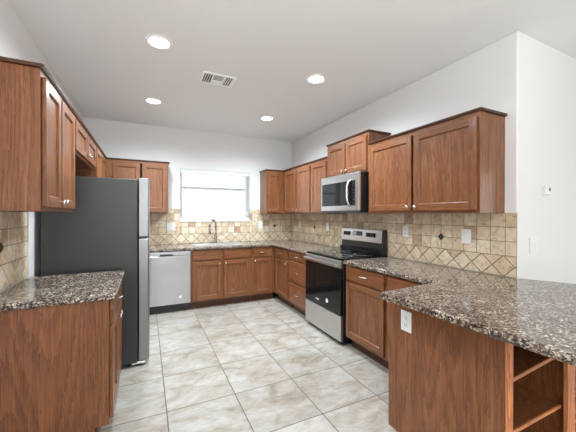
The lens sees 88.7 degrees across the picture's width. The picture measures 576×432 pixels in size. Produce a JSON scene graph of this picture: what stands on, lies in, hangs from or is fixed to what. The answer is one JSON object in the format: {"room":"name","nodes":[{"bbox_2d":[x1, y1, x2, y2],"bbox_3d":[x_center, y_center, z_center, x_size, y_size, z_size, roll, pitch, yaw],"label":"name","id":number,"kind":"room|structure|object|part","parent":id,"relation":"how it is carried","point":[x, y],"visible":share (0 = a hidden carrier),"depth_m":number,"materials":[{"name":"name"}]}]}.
{"room":"kitchen","nodes":[
{"label":"kitchen","id":0,"kind":"room"},
{"bbox_2d":[0,0,82,292],"bbox_3d":[-1.151,-0.006,0.355,0.150,2.765,8.450,0,0,-26],"label":"wall","id":1,"kind":"structure","parent":0,"point":[16,42],"depth_m":2.23,"materials":[{"name":"white paint"}]},
{"bbox_2d":[0,211,28,291],"bbox_3d":[-1.784,0.216,1.856,0.013,0.491,0.812,0,0,-26],"label":"tile backsplash","id":2,"kind":"structure","parent":1,"relation":"attached to","point":[14,229],"depth_m":1.97,"materials":[{"name":"tile"}]},
{"bbox_2d":[0,56,75,211],"bbox_3d":[-1.572,-0.411,1.814,0.359,0.765,0.771,0,0,-26],"label":"upper cabinet","id":3,"kind":"object","parent":1,"relation":"attached to","point":[37,119],"visible":1,"depth_m":1.53,"materials":[{"name":"brown wood"}]},
{"bbox_3d":[-1.585,-0.784,1.806,0.328,0.020,0.771,0,0,-26],"label":"moulding","id":4,"kind":"part","parent":3,"relation":"part of","materials":[{"name":"brown wood"}]},
{"bbox_3d":[-1.362,-0.394,1.704,0.019,0.688,0.313,0,0,-26],"label":"door","id":5,"kind":"part","parent":3,"relation":"part of","materials":[{"name":"brown wood"}]},
{"bbox_3d":[-1.467,-0.401,1.874,0.019,0.745,0.755,0,0,-26],"label":"frame","id":6,"kind":"part","parent":3,"relation":"part of","materials":[{"name":"brown wood"}]},
{"bbox_3d":[-1.522,-0.395,2.035,0.019,0.688,0.377,0,0,-26],"label":"door","id":7,"kind":"part","parent":3,"relation":"part of","materials":[{"name":"brown wood"}]},
{"bbox_2d":[73,112,95,169],"bbox_3d":[-1.965,-0.643,2.629,0.359,0.308,1.038,0,0,-26],"label":"upper cabinet","id":8,"kind":"object","parent":1,"relation":"attached to","point":[85,148],"visible":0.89,"depth_m":2.63,"materials":[{"name":"brown wood"}]},
{"bbox_3d":[-1.726,-0.626,2.457,0.019,0.231,0.480,0,0,-26],"label":"door","id":9,"kind":"part","parent":8,"relation":"part of","materials":[{"name":"brown wood"}]},
{"bbox_3d":[-1.979,-0.788,2.622,0.328,0.020,1.038,0,0,-26],"label":"moulding","id":10,"kind":"part","parent":8,"relation":"part of","materials":[{"name":"brown wood"}]},
{"bbox_3d":[-1.949,-0.628,2.921,0.019,0.231,0.480,0,0,-26],"label":"door","id":11,"kind":"part","parent":8,"relation":"part of","materials":[{"name":"brown wood"}]},
{"bbox_2d":[75,142,106,177],"bbox_3d":[-2.474,-0.421,3.683,0.359,0.765,1.299,0,0,-26],"label":"upper cabinet","id":12,"kind":"object","parent":1,"relation":"attached to","point":[100,170],"visible":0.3,"depth_m":3.29,"materials":[{"name":"brown wood"}]},
{"bbox_3d":[-2.365,-0.411,3.736,0.019,0.745,1.299,0,0,-26],"label":"frame","id":13,"kind":"part","parent":12,"relation":"part of","materials":[{"name":"brown wood"}]},
{"bbox_3d":[-2.158,-0.402,3.353,0.019,0.688,0.390,0,0,-26],"label":"door","id":14,"kind":"part","parent":12,"relation":"part of","materials":[{"name":"brown wood"}]},
{"bbox_3d":[-2.487,-0.793,3.675,0.328,0.020,1.299,0,0,-26],"label":"moulding","id":15,"kind":"part","parent":12,"relation":"part of","materials":[{"name":"brown wood"}]},
{"bbox_3d":[-2.332,-0.404,3.714,0.019,0.688,0.370,0,0,-26],"label":"door","id":16,"kind":"part","parent":12,"relation":"part of","materials":[{"name":"brown wood"}]},
{"bbox_2d":[83,117,291,244],"bbox_3d":[-1.460,-0.025,4.979,3.610,2.765,0.150,0,0,-26],"label":"wall","id":17,"kind":"structure","parent":0,"point":[183,148],"depth_m":4.82,"materials":[{"name":"white paint"}]},
{"bbox_2d":[106,157,169,212],"bbox_3d":[-2.194,-0.423,4.341,0.812,0.765,0.359,0,0,-26],"label":"upper cabinet","id":18,"kind":"object","parent":17,"relation":"attached to","point":[156,172],"visible":0.42,"depth_m":4.28,"materials":[{"name":"brown wood"}]},
{"bbox_3d":[-2.271,-0.406,4.147,0.335,0.688,0.019,0,0,-26],"label":"door","id":19,"kind":"part","parent":18,"relation":"part of","materials":[{"name":"brown wood"}]},
{"bbox_3d":[-2.200,-0.795,4.354,0.812,0.020,0.328,0,0,-26],"label":"moulding","id":20,"kind":"part","parent":18,"relation":"part of","materials":[{"name":"brown wood"}]},
{"bbox_3d":[-1.949,-0.405,4.303,0.330,0.688,0.019,0,0,-26],"label":"door","id":21,"kind":"part","parent":18,"relation":"part of","materials":[{"name":"brown wood"}]},
{"bbox_2d":[180,173,249,221],"bbox_3d":[-1.240,-0.335,5.062,1.172,0.860,0.161,0,0,-26],"label":"window","id":22,"kind":"structure","parent":17,"relation":"in","point":[245,190],"depth_m":5.03,"materials":[{"name":"white plastic"}]},
{"bbox_2d":[180,169,248,218],"bbox_3d":[-1.229,-0.357,5.039,1.164,0.812,0.072,0,0,-26],"label":"window blind","id":23,"kind":"object","parent":22,"relation":"attached to","point":[188,171],"visible":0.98,"depth_m":5.01,"materials":[{"name":"white plastic"}]},
{"bbox_3d":[-1.544,-0.335,4.864,0.003,0.740,0.003,0,0,-26],"label":"ladder cord","id":24,"kind":"part","parent":23,"relation":"part of","materials":[{"name":"white fabric"}]},
{"bbox_3d":[-1.232,0.038,5.045,1.164,0.022,0.046,0,0,-26],"label":"rail","id":25,"kind":"part","parent":23,"relation":"part of","materials":[{"name":"white plastic"}]},
{"bbox_3d":[-1.220,-0.335,5.021,0.003,0.740,0.003,0,0,-26],"label":"ladder cord","id":26,"kind":"part","parent":23,"relation":"part of","materials":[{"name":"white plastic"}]},
{"bbox_3d":[-1.230,0.077,5.041,1.168,0.036,0.111,0,0,-26],"label":"sill","id":27,"kind":"part","parent":22,"relation":"part of","materials":[{"name":"white plastic"}]},
{"bbox_2d":[149,209,290,244],"bbox_3d":[-1.425,0.166,4.906,3.310,0.569,0.013,0,0,-26],"label":"tile backsplash","id":28,"kind":"structure","parent":17,"relation":"attached to","point":[274,226],"depth_m":5.03,"materials":[{"name":"tile"}]},
{"bbox_2d":[167,223,174,229],"bbox_3d":[-1.862,0.170,4.685,0.120,0.118,0.010,0,0,-26],"label":"light switch","id":29,"kind":"object","parent":28,"relation":"attached to","point":[170,226],"visible":1,"depth_m":4.68,"materials":[{"name":"white plastic"}]},
{"bbox_2d":[259,169,282,213],"bbox_3d":[-0.292,-0.422,5.259,0.341,0.765,0.359,0,0,-26],"label":"upper cabinet","id":30,"kind":"object","parent":17,"relation":"attached to","point":[271,181],"visible":1,"depth_m":5.15,"materials":[{"name":"brown wood"}]},
{"bbox_3d":[-0.298,-0.795,5.271,0.341,0.020,0.328,0,0,-26],"label":"moulding","id":31,"kind":"part","parent":30,"relation":"part of","materials":[{"name":"brown wood"}]},
{"bbox_3d":[-0.240,-0.405,5.127,0.248,0.688,0.019,0,0,-26],"label":"door","id":32,"kind":"part","parent":30,"relation":"part of","materials":[{"name":"brown wood"}]},
{"bbox_3d":[-0.232,-0.411,5.153,0.325,0.745,0.019,0,0,-26],"label":"frame","id":33,"kind":"part","parent":30,"relation":"part of","materials":[{"name":"brown wood"}]},
{"bbox_2d":[100,293,396,431],"bbox_3d":[2.335,1.437,2.071,8.000,0.120,8.800,0,0,-26],"label":"floor","id":34,"kind":"structure","parent":0,"point":[257,365],"depth_m":2.46,"materials":[{"name":"tile"}]},
{"bbox_2d":[0,283,122,431],"bbox_3d":[-1.504,0.935,2.017,0.657,0.867,0.772,0,0,-26],"label":"base cabinet","id":35,"kind":"object","parent":34,"relation":"on","point":[60,365],"visible":0.91,"depth_m":1.69,"materials":[{"name":"brown wood"}]},
{"bbox_2d":[0,270,124,310],"bbox_3d":[-1.496,0.481,2.001,0.634,0.039,0.820,0,0,-26],"label":"countertop","id":36,"kind":"structure","parent":35,"relation":"on","point":[52,290],"depth_m":1.83,"materials":[{"name":"brown stone"}]},
{"bbox_3d":[-1.264,0.883,2.132,0.019,0.762,0.772,0,0,-26],"label":"frame","id":37,"kind":"part","parent":35,"relation":"part of","materials":[{"name":"brown wood"}]},
{"bbox_3d":[-1.164,0.961,1.971,0.019,0.562,0.350,0,0,-26],"label":"door","id":38,"kind":"part","parent":35,"relation":"part of","materials":[{"name":"brown wood"}]},
{"bbox_3d":[-1.245,0.586,2.140,0.019,0.134,0.728,0,0,-26],"label":"drawer","id":39,"kind":"part","parent":35,"relation":"part of","materials":[{"name":"brown wood"}]},
{"bbox_3d":[-1.328,0.959,2.312,0.019,0.562,0.350,0,0,-26],"label":"door","id":40,"kind":"part","parent":35,"relation":"part of","materials":[{"name":"brown wood"}]},
{"bbox_2d":[41,176,149,366],"bbox_3d":[-1.787,0.506,2.867,0.795,1.718,0.735,0,0,-26],"label":"refrigerator","id":41,"kind":"object","parent":34,"relation":"on","point":[108,227],"visible":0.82,"depth_m":2.58,"materials":[{"name":"grey paint"}]},
{"bbox_3d":[-1.472,0.761,3.020,0.094,1.108,0.735,0,0,-26],"label":"fridge door","id":42,"kind":"part","parent":41,"relation":"part of","materials":[{"name":"silver metal"}]},
{"bbox_3d":[-1.470,-0.080,3.017,0.094,0.534,0.735,0,0,-26],"label":"freezer door","id":43,"kind":"part","parent":41,"relation":"part of","materials":[{"name":"silver metal"}]},
{"bbox_2d":[150,250,190,314],"bbox_3d":[-1.796,0.926,4.371,0.596,0.866,0.618,0,0,-26],"label":"dishwasher","id":44,"kind":"object","parent":34,"relation":"on","point":[170,271],"visible":0.72,"depth_m":4.11,"materials":[{"name":"silver metal"}]},
{"bbox_3d":[-1.695,1.302,4.160,0.572,0.115,0.020,0,0,-26],"label":"toe panel","id":45,"kind":"part","parent":44,"relation":"part of","materials":[{"name":"black plastic"}]},
{"bbox_3d":[-1.669,0.528,4.108,0.596,0.059,0.027,0,0,-26],"label":"control panel","id":46,"kind":"part","parent":44,"relation":"part of","materials":[{"name":"silver metal"}]},
{"bbox_2d":[189,247,251,308],"bbox_3d":[-1.109,0.925,4.704,0.919,0.867,0.658,0,0,-26],"label":"base cabinet","id":47,"kind":"object","parent":34,"relation":"on","point":[218,276],"visible":0.96,"depth_m":4.44,"materials":[{"name":"brown wood"}]},
{"bbox_3d":[-1.190,0.577,4.341,0.415,0.134,0.019,0,0,-26],"label":"false drawer","id":48,"kind":"part","parent":47,"relation":"part of","materials":[{"name":"brown wood"}]},
{"bbox_3d":[-1.190,0.951,4.343,0.415,0.562,0.019,0,0,-26],"label":"door","id":49,"kind":"part","parent":47,"relation":"part of","materials":[{"name":"brown wood"}]},
{"bbox_3d":[-0.779,0.577,4.539,0.416,0.134,0.019,0,0,-26],"label":"false drawer","id":50,"kind":"part","parent":47,"relation":"part of","materials":[{"name":"brown wood"}]},
{"bbox_3d":[-0.780,0.951,4.540,0.416,0.562,0.019,0,0,-26],"label":"door","id":51,"kind":"part","parent":47,"relation":"part of","materials":[{"name":"brown wood"}]},
{"bbox_2d":[250,246,273,300],"bbox_3d":[-0.519,0.925,4.987,0.387,0.867,0.661,0,0,-26],"label":"base cabinet","id":52,"kind":"object","parent":34,"relation":"on","point":[262,257],"visible":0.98,"depth_m":4.73,"materials":[{"name":"brown wood"}]},
{"bbox_3d":[-0.405,0.578,4.719,0.316,0.134,0.019,0,0,-26],"label":"drawer","id":53,"kind":"part","parent":52,"relation":"part of","materials":[{"name":"brown wood"}]},
{"bbox_3d":[-0.406,0.952,4.721,0.316,0.562,0.019,0,0,-26],"label":"door","id":54,"kind":"part","parent":52,"relation":"part of","materials":[{"name":"brown wood"}]},
{"bbox_2d":[274,247,292,307],"bbox_3d":[0.143,0.928,4.691,0.652,0.867,0.549,0,0,-26],"label":"base cabinet","id":55,"kind":"object","parent":34,"relation":"on","point":[281,256],"visible":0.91,"depth_m":4.54,"materials":[{"name":"brown wood"}]},
{"bbox_2d":[150,240,339,253],"bbox_3d":[-1.052,0.474,4.120,3.297,0.039,1.733,0,0,-26],"label":"countertop","id":56,"kind":"structure","parent":55,"relation":"on","point":[292,245],"depth_m":4.41,"materials":[{"name":"brown stone"}]},
{"bbox_2d":[208,219,217,242],"bbox_3d":[-1.252,0.250,4.818,0.118,0.392,0.212,0,0,22],"label":"kitchen faucet","id":57,"kind":"object","parent":56,"relation":"on","point":[209,229],"visible":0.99,"depth_m":4.86,"materials":[{"name":"silver metal"}]},
{"bbox_2d":[191,242,243,246],"bbox_3d":[-1.115,0.535,4.713,0.800,0.176,0.435,0,0,-26],"label":"double sink","id":58,"kind":"object","parent":56,"relation":"in","point":[223,243],"visible":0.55,"depth_m":4.79,"materials":[{"name":"silver metal"}]},
{"bbox_3d":[-0.095,0.876,4.576,0.019,0.762,0.549,0,0,-26],"label":"frame","id":59,"kind":"part","parent":55,"relation":"part of","materials":[{"name":"brown wood"}]},
{"bbox_3d":[-0.103,0.579,4.547,0.019,0.134,0.470,0,0,-26],"label":"drawer","id":60,"kind":"part","parent":55,"relation":"part of","materials":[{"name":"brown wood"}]},
{"bbox_3d":[-0.104,0.953,4.549,0.019,0.562,0.470,0,0,-26],"label":"door","id":61,"kind":"part","parent":55,"relation":"part of","materials":[{"name":"brown wood"}]},
{"bbox_2d":[289,250,305,315],"bbox_3d":[0.390,0.931,4.180,0.652,0.867,0.583,0,0,-26],"label":"base cabinet","id":62,"kind":"object","parent":34,"relation":"on","point":[297,263],"visible":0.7,"depth_m":4.04,"materials":[{"name":"brown wood"}]},
{"bbox_3d":[0.131,1.099,4.062,0.019,0.275,0.517,0,0,-26],"label":"drawer","id":63,"kind":"part","parent":62,"relation":"part of","materials":[{"name":"brown wood"}]},
{"bbox_3d":[0.132,0.792,4.061,0.019,0.285,0.517,0,0,-26],"label":"drawer","id":64,"kind":"part","parent":62,"relation":"part of","materials":[{"name":"brown wood"}]},
{"bbox_3d":[0.132,0.568,4.060,0.019,0.108,0.517,0,0,-26],"label":"drawer","id":65,"kind":"part","parent":62,"relation":"part of","materials":[{"name":"brown wood"}]},
{"bbox_2d":[303,227,386,343],"bbox_3d":[0.655,0.761,3.551,0.691,1.213,0.764,0,0,-26],"label":"electric range","id":66,"kind":"object","parent":34,"relation":"on","point":[325,269],"visible":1,"depth_m":3.38,"materials":[{"name":"black glass"}]},
{"bbox_3d":[0.401,1.189,3.430,0.033,0.267,0.752,0,0,-26],"label":"storage drawer","id":67,"kind":"part","parent":66,"relation":"part of","materials":[{"name":"silver metal"}]},
{"bbox_2d":[303,253,350,343],"bbox_3d":[0.654,0.920,3.551,0.691,0.895,0.764,0,0,-26],"label":"oven","id":68,"kind":"object","parent":66,"relation":"in","point":[325,272],"depth_m":3.30,"materials":[{"name":"black glass"}]},
{"bbox_2d":[307,249,386,260],"bbox_3d":[0.687,0.461,3.565,0.620,0.022,0.764,0,0,-26],"label":"glass cooktop","id":69,"kind":"object","parent":66,"relation":"in","point":[335,254],"depth_m":3.45,"materials":[{"name":"black glass"}]},
{"bbox_3d":[0.915,0.236,3.682,0.060,0.162,0.748,0,0,-26],"label":"control panel","id":70,"kind":"part","parent":66,"relation":"part of","materials":[{"name":"silver metal"}]},
{"bbox_2d":[346,264,388,368],"bbox_3d":[0.983,0.937,2.949,0.652,0.867,0.585,0,0,-26],"label":"base cabinet","id":71,"kind":"object","parent":34,"relation":"on","point":[366,312],"visible":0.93,"depth_m":2.78,"materials":[{"name":"brown wood"}]},
{"bbox_3d":[0.728,0.588,2.825,0.019,0.134,0.540,0,0,-26],"label":"drawer","id":72,"kind":"part","parent":71,"relation":"part of","materials":[{"name":"brown wood"}]},
{"bbox_3d":[0.727,0.962,2.826,0.019,0.562,0.540,0,0,-26],"label":"door","id":73,"kind":"part","parent":71,"relation":"part of","materials":[{"name":"brown wood"}]},
{"bbox_2d":[387,275,422,361],"bbox_3d":[1.213,0.939,2.473,0.652,0.867,0.470,0,0,-26],"label":"base cabinet","id":74,"kind":"object","parent":34,"relation":"on","point":[393,282],"visible":0.12,"depth_m":2.47,"materials":[{"name":"brown wood"}]},
{"bbox_3d":[0.957,0.964,2.349,0.019,0.562,0.428,0,0,-26],"label":"door","id":75,"kind":"part","parent":74,"relation":"part of","materials":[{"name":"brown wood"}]},
{"bbox_3d":[0.958,0.590,2.348,0.019,0.134,0.428,0,0,-26],"label":"drawer","id":76,"kind":"part","parent":74,"relation":"part of","materials":[{"name":"brown wood"}]},
{"bbox_2d":[389,302,504,431],"bbox_3d":[1.289,0.942,1.858,1.050,0.867,0.698,0,0,-26],"label":"panel","id":77,"kind":"object","parent":34,"relation":"on","point":[444,376],"visible":0.5,"depth_m":1.60,"materials":[{"name":"brown wood"}]},
{"bbox_2d":[401,309,410,332],"bbox_3d":[0.724,0.647,1.809,0.010,0.125,0.078,0,0,-26],"label":"wall outlet","id":78,"kind":"object","parent":77,"relation":"attached to","point":[405,316],"visible":1,"depth_m":1.80,"materials":[{"name":"white plastic"}]},
{"bbox_2d":[344,257,575,366],"bbox_3d":[1.248,0.486,2.162,1.556,0.039,2.236,0,0,-26],"label":"countertop","id":79,"kind":"structure","parent":77,"relation":"on","point":[537,316],"depth_m":1.61,"materials":[{"name":"brown stone"}]},
{"bbox_2d":[505,342,571,431],"bbox_3d":[1.167,0.943,1.562,0.573,0.867,0.310,0,0,-26],"label":"bookcase","id":80,"kind":"object","parent":34,"relation":"on","point":[538,387],"visible":0.38,"depth_m":1.55,"materials":[{"name":"brown wood"}]},
{"bbox_3d":[1.168,0.750,1.582,0.516,0.016,0.256,-4,2,-26],"label":"shelf","id":81,"kind":"part","parent":80,"relation":"part of","materials":[{"name":"brown wood"}]},
{"bbox_3d":[1.167,1.012,1.583,0.516,0.016,0.256,0,0,-26],"label":"shelf","id":82,"kind":"part","parent":80,"relation":"part of","materials":[{"name":"brown wood"}]},
{"bbox_2d":[572,365,575,431],"bbox_3d":[1.651,0.943,1.796,0.500,0.867,0.310,0,0,-26],"label":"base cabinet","id":83,"kind":"object","parent":34,"relation":"on","point":[573,367],"visible":0.05,"depth_m":1.55,"materials":[{"name":"brown wood"}]},
{"bbox_2d":[8,0,575,141],"bbox_3d":[2.341,-1.448,2.060,8.000,0.120,8.800,0,0,-26],"label":"ceiling","id":84,"kind":"structure","parent":0,"point":[366,51],"depth_m":2.45,"materials":[{"name":"white paint"}]},
{"bbox_2d":[144,98,161,103],"bbox_3d":[-1.639,-1.397,3.588,0.204,0.010,0.204,0,0,-26],"label":"recessed light","id":85,"kind":"object","parent":84,"relation":"in","point":[148,100],"visible":1,"depth_m":3.58,"materials":[{"name":"white paint"}]},
{"bbox_2d":[145,34,172,49],"bbox_3d":[-1.035,-1.391,2.363,0.204,0.010,0.204,0,0,-26],"label":"recessed light","id":86,"kind":"object","parent":84,"relation":"in","point":[156,41],"visible":1,"depth_m":2.35,"materials":[{"name":"white paint"}]},
{"bbox_2d":[199,71,236,87],"bbox_3d":[-0.722,-1.393,3.016,0.330,0.010,0.250,0,0,-26],"label":"ceiling vent","id":87,"kind":"object","parent":84,"relation":"in","point":[206,77],"visible":1,"depth_m":3.01,"materials":[{"name":"white metal"}]},
{"bbox_2d":[260,116,273,120],"bbox_3d":[-0.302,-1.397,4.216,0.204,0.010,0.204,0,0,-26],"label":"recessed light","id":88,"kind":"object","parent":84,"relation":"in","point":[265,118],"visible":1,"depth_m":4.22,"materials":[{"name":"white paint"}]},
{"bbox_2d":[306,74,325,83],"bbox_3d":[0.285,-1.391,3.000,0.204,0.010,0.204,0,0,-26],"label":"recessed light","id":89,"kind":"object","parent":84,"relation":"in","point":[316,78],"visible":1,"depth_m":2.99,"materials":[{"name":"white paint"}]},
{"bbox_2d":[292,31,575,283],"bbox_3d":[2.826,-0.015,4.851,4.300,2.765,3.805,0,0,-26],"label":"wall","id":90,"kind":"structure","parent":0,"point":[518,75],"depth_m":2.43,"materials":[{"name":"white paint"}]},
{"bbox_2d":[283,166,296,213],"bbox_3d":[0.083,-0.421,5.178,0.359,0.765,0.829,0,0,-26],"label":"upper cabinet","id":91,"kind":"object","parent":90,"relation":"attached to","point":[289,175],"visible":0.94,"depth_m":4.94,"materials":[{"name":"brown wood"}]},
{"bbox_2d":[296,156,345,213],"bbox_3d":[0.456,-0.417,4.404,0.359,0.765,0.886,0,0,-26],"label":"upper cabinet","id":92,"kind":"object","parent":90,"relation":"attached to","point":[310,174],"visible":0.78,"depth_m":4.35,"materials":[{"name":"brown wood"}]},
{"bbox_3d":[0.235,-0.402,4.537,0.019,0.688,0.405,0,0,-26],"label":"door","id":93,"kind":"part","parent":92,"relation":"part of","materials":[{"name":"brown wood"}]},
{"bbox_3d":[0.470,-0.790,4.410,0.328,0.020,0.886,0,0,-26],"label":"moulding","id":94,"kind":"part","parent":92,"relation":"part of","materials":[{"name":"brown wood"}]},
{"bbox_3d":[0.346,-0.407,4.352,0.019,0.745,0.886,0,0,-26],"label":"frame","id":95,"kind":"part","parent":92,"relation":"part of","materials":[{"name":"brown wood"}]},
{"bbox_3d":[0.425,-0.400,4.143,0.019,0.688,0.400,0,0,-26],"label":"door","id":96,"kind":"part","parent":92,"relation":"part of","materials":[{"name":"brown wood"}]},
{"bbox_2d":[326,129,390,176],"bbox_3d":[0.825,-0.717,3.639,0.359,0.454,0.840,0,0,-26],"label":"upper cabinet","id":97,"kind":"object","parent":90,"relation":"attached to","point":[350,154],"visible":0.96,"depth_m":3.47,"materials":[{"name":"brown wood"}]},
{"bbox_3d":[0.613,-0.702,3.754,0.019,0.377,0.373,0,0,-26],"label":"door","id":98,"kind":"part","parent":97,"relation":"part of","materials":[{"name":"brown wood"}]},
{"bbox_2d":[321,171,368,212],"bbox_3d":[0.764,-0.263,3.605,0.494,0.446,0.760,0,0,-26],"label":"microwave oven","id":99,"kind":"object","parent":97,"relation":"attached to","point":[345,193],"visible":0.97,"depth_m":3.38,"materials":[{"name":"silver metal"}]},
{"bbox_3d":[0.677,-0.257,3.299,0.073,0.314,0.025,0,0,-26],"label":"handle","id":100,"kind":"part","parent":99,"relation":"part of","materials":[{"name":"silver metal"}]},
{"bbox_3d":[0.716,-0.708,3.587,0.019,0.434,0.808,0,0,-26],"label":"frame","id":101,"kind":"part","parent":97,"relation":"part of","materials":[{"name":"brown wood"}]},
{"bbox_3d":[0.784,-0.700,3.399,0.019,0.377,0.370,0,0,-26],"label":"door","id":102,"kind":"part","parent":97,"relation":"part of","materials":[{"name":"brown wood"}]},
{"bbox_3d":[0.839,-0.935,3.645,0.328,0.020,0.840,0,0,-26],"label":"moulding","id":103,"kind":"part","parent":97,"relation":"part of","materials":[{"name":"brown wood"}]},
{"bbox_2d":[291,213,516,278],"bbox_3d":[0.885,0.214,3.910,0.013,0.491,3.793,0,0,-26],"label":"tile backsplash","id":104,"kind":"structure","parent":90,"relation":"attached to","point":[434,238],"depth_m":2.79,"materials":[{"name":"tile"}]},
{"bbox_2d":[403,226,408,236],"bbox_3d":[1.244,0.164,3.117,0.010,0.118,0.075,0,0,-26],"label":"wall outlet","id":105,"kind":"object","parent":104,"relation":"attached to","point":[405,228],"visible":1,"depth_m":3.11,"materials":[{"name":"white plastic"}]},
{"bbox_2d":[461,229,470,243],"bbox_3d":[1.528,0.176,2.527,0.010,0.124,0.084,0,0,-26],"label":"light switch","id":106,"kind":"object","parent":104,"relation":"attached to","point":[465,233],"visible":1,"depth_m":2.52,"materials":[{"name":"white plastic"}]},
{"bbox_2d":[368,107,506,212],"bbox_3d":[1.262,-0.409,2.731,0.359,0.765,1.207,0,0,-26],"label":"upper cabinet","id":107,"kind":"object","parent":90,"relation":"attached to","point":[456,163],"visible":1,"depth_m":2.39,"materials":[{"name":"brown wood"}]},
{"bbox_3d":[1.006,-0.394,2.939,0.019,0.688,0.561,0,0,-26],"label":"door","id":108,"kind":"part","parent":107,"relation":"part of","materials":[{"name":"brown wood"}]},
{"bbox_3d":[1.277,-0.781,2.737,0.328,0.020,1.207,0,0,-26],"label":"moulding","id":109,"kind":"part","parent":107,"relation":"part of","materials":[{"name":"brown wood"}]},
{"bbox_3d":[1.261,-0.391,2.410,0.019,0.688,0.565,0,0,-26],"label":"door","id":110,"kind":"part","parent":107,"relation":"part of","materials":[{"name":"brown wood"}]},
{"bbox_2d":[529,237,537,252],"bbox_3d":[1.919,0.228,2.298,0.118,0.118,0.010,0,0,-26],"label":"light switch","id":111,"kind":"object","parent":90,"relation":"attached to","point":[533,242],"visible":1,"depth_m":2.29,"materials":[{"name":"white plastic"}]},
{"bbox_2d":[542,185,550,195],"bbox_3d":[2.081,-0.204,2.365,0.100,0.085,0.025,0,0,-26],"label":"thermostat","id":112,"kind":"object","parent":90,"relation":"attached to","point":[546,190],"visible":1,"depth_m":2.35,"materials":[{"name":"white plastic"}]}
]}

